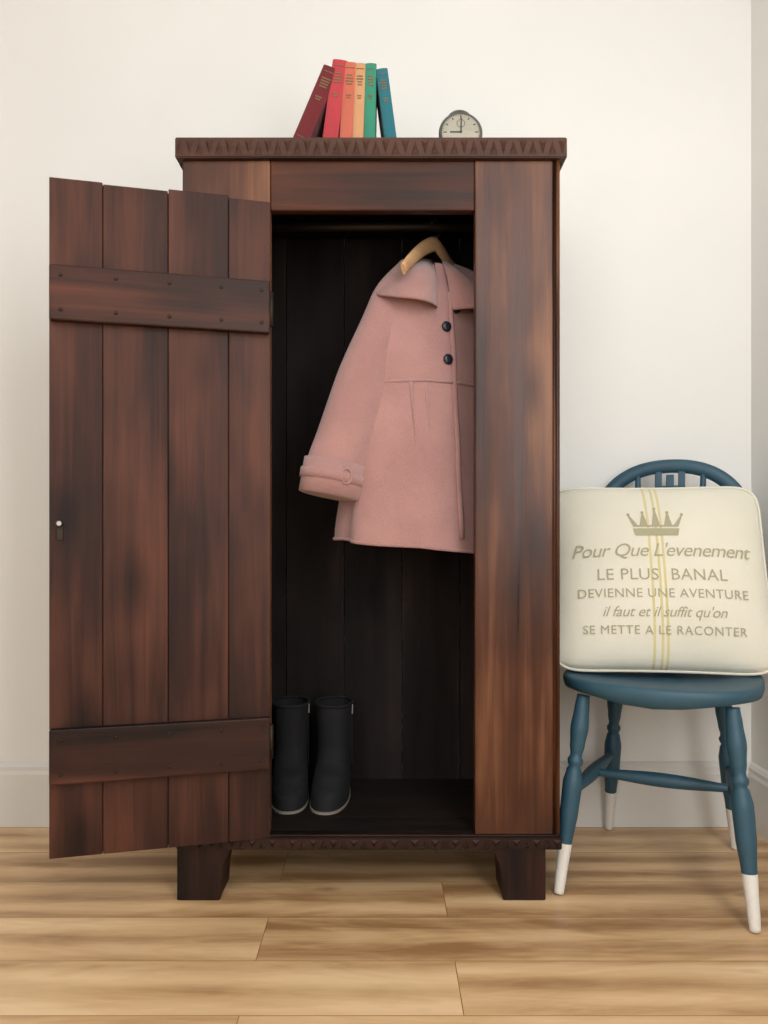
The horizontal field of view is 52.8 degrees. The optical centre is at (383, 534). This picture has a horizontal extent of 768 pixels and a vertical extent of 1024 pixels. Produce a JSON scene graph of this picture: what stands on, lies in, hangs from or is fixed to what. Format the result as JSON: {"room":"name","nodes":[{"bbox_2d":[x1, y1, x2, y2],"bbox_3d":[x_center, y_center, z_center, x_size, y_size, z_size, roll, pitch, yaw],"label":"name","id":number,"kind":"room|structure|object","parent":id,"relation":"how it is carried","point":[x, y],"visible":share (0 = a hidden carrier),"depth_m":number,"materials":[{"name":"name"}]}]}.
{"room":"bedroom","nodes":[
{"label":"bedroom","id":0,"kind":"room"},
{"bbox_2d":[0,0,750,760],"bbox_3d":[-0.725,-0.500,2.050,3.550,2.500,0.100,0,0,0],"label":"wall","id":1,"kind":"structure","parent":0,"point":[650,100],"depth_m":2.00,"materials":[{"name":"white paint"}]},
{"bbox_2d":[0,761,750,826],"bbox_3d":[-0.725,0.667,1.992,3.350,0.165,0.016,0,0,0],"label":"baseboard","id":2,"kind":"structure","parent":1,"relation":"attached to","point":[24,785],"depth_m":1.98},
{"bbox_2d":[0,827,767,1023],"bbox_3d":[-0.725,0.800,0.000,3.550,0.100,4.200,0,0,0],"label":"floor","id":3,"kind":"structure","parent":0,"point":[649,925],"depth_m":1.45,"materials":[{"name":"brown wood"}]},
{"bbox_2d":[49,137,566,899],"bbox_3d":[-0.137,-0.031,1.723,1.022,1.562,0.510,0,0,0],"label":"wardrobe","id":4,"kind":"object","parent":3,"relation":"on","point":[196,332],"visible":0.98,"depth_m":1.58,"materials":[{"name":"brown wood"}]},
{"bbox_2d":[272,695,309,814],"bbox_3d":[-0.225,0.510,1.828,0.100,0.215,0.241,0,0,0],"label":"boot","id":5,"kind":"object","parent":4,"relation":"in","point":[290,793],"visible":0.98,"depth_m":1.82,"materials":[{"name":"dark navy-black rubber"},{"name":"pale rubber"}]},
{"bbox_2d":[293,65,334,136],"bbox_3d":[-0.143,-0.898,1.673,0.099,0.170,0.125,0,0,0],"label":"book","id":6,"kind":"object","parent":4,"relation":"on","point":[311,124],"visible":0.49,"depth_m":1.61,"materials":[{"name":"paper"}]},
{"bbox_2d":[310,696,353,814],"bbox_3d":[-0.122,0.510,1.824,0.098,0.215,0.242,0,0,0],"label":"boot","id":7,"kind":"object","parent":4,"relation":"in","point":[330,789],"visible":1,"depth_m":1.82,"materials":[{"name":"dark navy-black rubber"},{"name":"pale rubber"}]},
{"bbox_2d":[323,59,347,136],"bbox_3d":[-0.103,-0.903,1.675,0.055,0.181,0.130,0,0,0],"label":"book","id":8,"kind":"object","parent":4,"relation":"on","point":[334,102],"visible":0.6,"depth_m":1.61,"materials":[{"name":"paper"}]},
{"bbox_2d":[340,62,355,136],"bbox_3d":[-0.075,-0.900,1.673,0.038,0.174,0.125,0,0,0],"label":"book","id":9,"kind":"object","parent":4,"relation":"on","point":[347,110],"visible":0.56,"depth_m":1.61,"materials":[{"name":"paper"}]},
{"bbox_2d":[353,63,365,136],"bbox_3d":[-0.052,-0.898,1.673,0.029,0.172,0.125,0,0,0],"label":"book","id":10,"kind":"object","parent":4,"relation":"on","point":[359,95],"visible":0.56,"depth_m":1.61,"materials":[{"name":"paper"}]},
{"bbox_2d":[364,63,376,136],"bbox_3d":[-0.029,-0.898,1.673,0.027,0.171,0.125,0,0,0],"label":"book","id":11,"kind":"object","parent":4,"relation":"on","point":[370,106],"visible":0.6,"depth_m":1.61,"materials":[{"name":"paper"}]},
{"bbox_2d":[376,68,395,136],"bbox_3d":[0.005,-0.893,1.672,0.046,0.162,0.123,0,0,0],"label":"book","id":12,"kind":"object","parent":4,"relation":"on","point":[384,101],"visible":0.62,"depth_m":1.61,"materials":[{"name":"paper"}]},
{"bbox_2d":[401,218,454,274],"bbox_3d":[0.126,-0.644,1.780,0.029,0.174,0.332,0,0,36],"label":"clothes hanger","id":13,"kind":"object","parent":4,"relation":"hanging from","point":[431,244],"visible":0.68,"depth_m":1.75,"materials":[{"name":"brown wood"}]},
{"bbox_2d":[299,258,473,553],"bbox_3d":[0.067,-0.298,1.758,0.552,0.684,0.241,0,0,-24],"label":"coat","id":14,"kind":"object","parent":13,"relation":"hanging from","point":[393,443],"visible":0.72,"depth_m":1.67,"materials":[{"name":"pink fabric"}]},
{"bbox_2d":[439,110,481,136],"bbox_3d":[0.166,-0.874,1.704,0.095,0.122,0.079,0,0,0],"label":"alarm clock","id":15,"kind":"object","parent":4,"relation":"on","point":[459,123],"visible":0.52,"depth_m":1.67,"materials":[{"name":"grey metal"}]},
{"bbox_2d":[554,459,764,932],"bbox_3d":[0.620,0.281,1.722,0.418,0.936,0.434,0,0,25],"label":"chair","id":16,"kind":"object","parent":3,"relation":"on","point":[659,691],"visible":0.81,"depth_m":1.62,"materials":[{"name":"teal paint"}]},
{"bbox_2d":[560,486,767,675],"bbox_3d":[0.621,0.094,1.756,0.480,0.417,0.199,0,0,7],"label":"throw pillow","id":17,"kind":"object","parent":16,"relation":"on","point":[668,579],"visible":0.96,"depth_m":1.70,"materials":[{"name":"cream linen"},{"name":"grey ink"},{"name":"yellow striped fabric"}]},
{"bbox_2d":[751,0,767,770],"bbox_3d":[1.000,-0.500,0.000,0.100,2.500,4.000,0,0,0],"label":"wall","id":18,"kind":"structure","parent":0,"point":[759,8],"depth_m":1.96,"materials":[{"name":"white paint"}]},
{"bbox_2d":[748,761,767,842],"bbox_3d":[0.942,0.667,0.000,0.016,0.165,4.000,0,0,0],"label":"baseboard","id":19,"kind":"structure","parent":18,"relation":"attached to","point":[757,776],"depth_m":1.92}
]}

